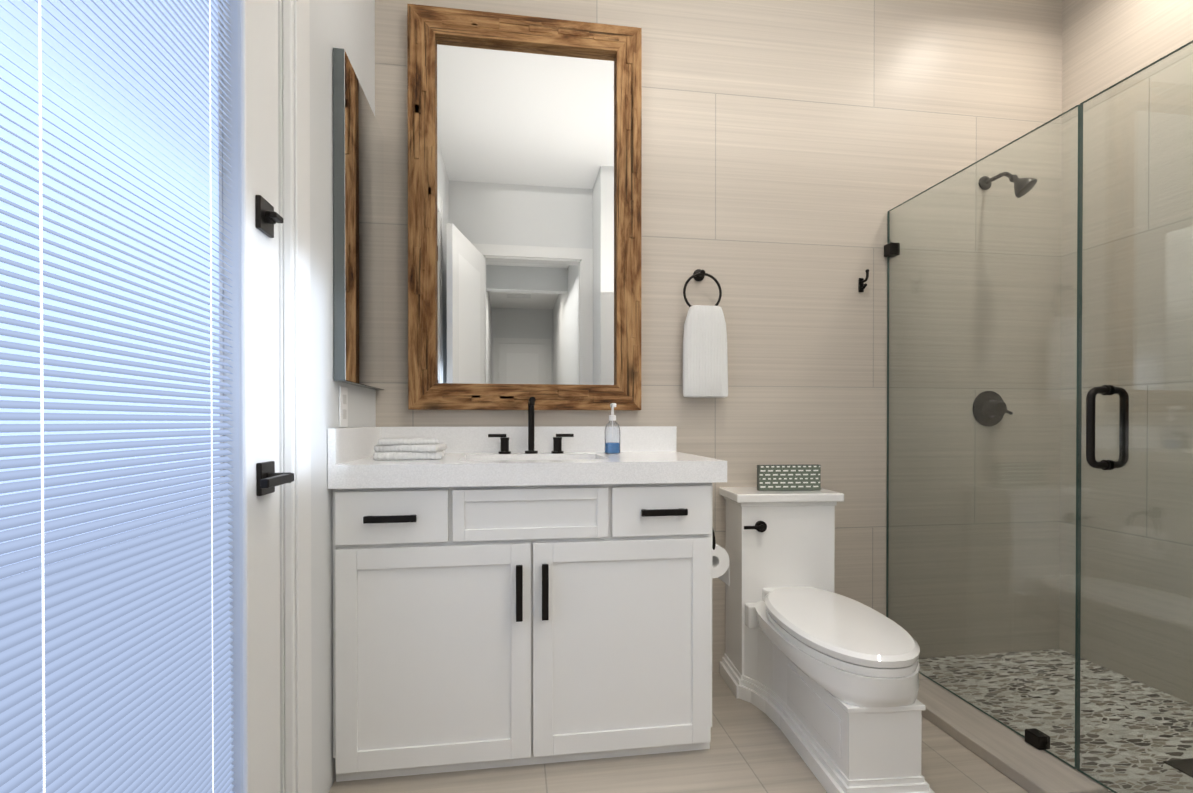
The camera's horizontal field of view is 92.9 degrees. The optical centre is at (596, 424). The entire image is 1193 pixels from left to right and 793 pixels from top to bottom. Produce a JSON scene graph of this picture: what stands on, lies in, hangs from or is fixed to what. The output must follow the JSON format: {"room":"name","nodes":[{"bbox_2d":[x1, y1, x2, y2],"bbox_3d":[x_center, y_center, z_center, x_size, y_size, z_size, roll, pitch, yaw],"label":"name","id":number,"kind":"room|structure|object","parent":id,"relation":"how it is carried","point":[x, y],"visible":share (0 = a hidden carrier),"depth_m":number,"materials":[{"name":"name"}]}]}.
{"room":"bathroom","nodes":[
{"label":"bathroom","id":0,"kind":"room"},
{"bbox_2d":[309,0,375,792],"bbox_3d":[-0.695,-0.459,0.853,0.120,2.950,2.500,0,0,-8],"label":"wall","id":1,"kind":"structure","parent":0,"point":[348,26],"depth_m":1.53,"materials":[{"name":"white paint"}]},
{"bbox_2d":[0,0,293,792],"bbox_3d":[-0.629,-0.196,0.799,0.110,2.410,0.896,0,0,-8],"label":"entry door","id":2,"kind":"structure","parent":1,"relation":"in","point":[139,586],"depth_m":0.81,"materials":[{"name":"white"}]},
{"bbox_2d":[222,0,311,792],"bbox_3d":[-0.673,-0.256,0.797,0.146,2.545,1.140,0,0,-8],"label":"door frame","id":3,"kind":"structure","parent":1,"relation":"attached to","point":[297,376],"depth_m":1.27,"materials":[{"name":"white"}]},
{"bbox_2d":[339,386,347,426],"bbox_3d":[-0.753,-0.054,1.689,0.006,0.120,0.075,0,0,-8],"label":"outlet","id":4,"kind":"object","parent":1,"relation":"attached to","point":[343,406],"visible":0.98,"depth_m":1.68,"materials":[{"name":"white plastic"}]},
{"bbox_2d":[333,48,383,389],"bbox_3d":[-0.763,-0.595,1.845,0.032,0.937,0.493,0,0,-8],"label":"mirror","id":5,"kind":"object","parent":1,"relation":"attached to","point":[358,226],"visible":1,"depth_m":1.72,"materials":[{"name":"grey mirror"}]},
{"bbox_2d":[375,0,1061,672],"bbox_3d":[0.617,-0.468,2.372,3.160,2.950,0.120,0,0,-8],"label":"wall","id":6,"kind":"structure","parent":0,"point":[795,152],"depth_m":2.38,"materials":[{"name":"tile"}]},
{"bbox_2d":[407,4,641,409],"bbox_3d":[-0.260,-0.796,2.152,0.873,1.479,0.047,0,0,-8],"label":"mirror","id":7,"kind":"object","parent":6,"relation":"attached to","point":[524,196],"visible":0.98,"depth_m":2.16,"materials":[{"name":"brown wood"}]},
{"bbox_2d":[683,269,727,397],"bbox_3d":[0.428,-0.366,2.244,0.184,0.516,0.074,0,0,-8],"label":"towel ring","id":8,"kind":"object","parent":6,"relation":"attached to","point":[705,364],"visible":1,"depth_m":2.22,"materials":[{"name":"white fabric"}]},
{"bbox_2d":[858,269,868,291],"bbox_3d":[1.114,-0.599,2.354,0.022,0.086,0.054,0,0,-8],"label":"robe hook","id":9,"kind":"object","parent":6,"relation":"attached to","point":[862,286],"visible":0.98,"depth_m":2.36,"materials":[{"name":"black metal"}]},
{"bbox_2d":[973,391,1012,425],"bbox_3d":[1.715,-0.070,2.440,0.156,0.156,0.066,0,0,-8],"label":"shower valve","id":10,"kind":"object","parent":6,"relation":"attached to","point":[989,406],"depth_m":2.46,"materials":[{"name":"black metal"}]},
{"bbox_2d":[979,172,1036,197],"bbox_3d":[1.722,-1.004,2.361,0.096,0.151,0.215,0,0,-8],"label":"shower head","id":11,"kind":"object","parent":6,"relation":"attached to","point":[1019,181],"depth_m":2.31},
{"bbox_2d":[329,649,1192,792],"bbox_3d":[1.188,1.076,-1.477,3.160,0.108,7.920,0,0,-8],"label":"floor","id":12,"kind":"structure","parent":0,"point":[752,749],"depth_m":1.73,"materials":[{"name":"tile"}]},
{"bbox_2d":[328,397,729,781],"bbox_3d":[-0.165,0.456,1.911,1.233,1.108,0.570,0,0,-8],"label":"bathroom vanity","id":13,"kind":"object","parent":12,"relation":"on","point":[510,596],"visible":1,"depth_m":1.65,"materials":[{"name":"white wood"}]},
{"bbox_2d":[373,438,446,459],"bbox_3d":[-0.596,0.075,1.816,0.214,0.065,0.163,0,0,-8],"label":"folded towels","id":14,"kind":"object","parent":13,"relation":"on","point":[409,449],"visible":1,"depth_m":1.75,"materials":[{"name":"white fabric"}]},
{"bbox_2d":[488,397,573,453],"bbox_3d":[-0.236,0.004,2.063,0.316,0.206,0.151,0,0,-8],"label":"faucet","id":15,"kind":"object","parent":13,"relation":"on","point":[504,441],"depth_m":2.10,"materials":[{"name":"black metal"}]},
{"bbox_2d":[605,403,619,453],"bbox_3d":[0.059,0.015,2.060,0.058,0.184,0.067,0,0,-8],"label":"soap dispenser","id":16,"kind":"object","parent":13,"relation":"on","point":[612,447],"visible":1,"depth_m":2.05,"materials":[{"name":"blue"}]},
{"bbox_2d":[719,464,934,792],"bbox_3d":[0.734,0.584,1.893,0.408,0.852,0.867,0,0,-4],"label":"toilet","id":17,"kind":"object","parent":12,"relation":"on","point":[818,672],"visible":1,"depth_m":1.79,"materials":[{"name":"white ceramic"}]},
{"bbox_2d":[917,673,1107,792],"bbox_3d":[1.222,0.991,1.953,0.182,0.038,0.898,0,0,-8],"label":"shower curb","id":18,"kind":"structure","parent":12,"relation":"on","point":[1013,756],"depth_m":1.72,"materials":[{"name":"tile"}]},
{"bbox_2d":[884,40,1192,792],"bbox_3d":[1.349,0.038,1.628,0.123,1.870,1.565,0,0,-8],"label":"glass","id":19,"kind":"object","parent":18,"relation":"on","point":[1037,739],"visible":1,"depth_m":1.62,"materials":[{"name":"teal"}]},
{"bbox_2d":[1059,0,1192,703],"bbox_3d":[2.280,-0.463,1.516,0.120,2.950,2.060,0,0,-8],"label":"wall","id":20,"kind":"structure","parent":0,"point":[1106,44],"depth_m":2.24,"materials":[{"name":"tile"}]}
]}

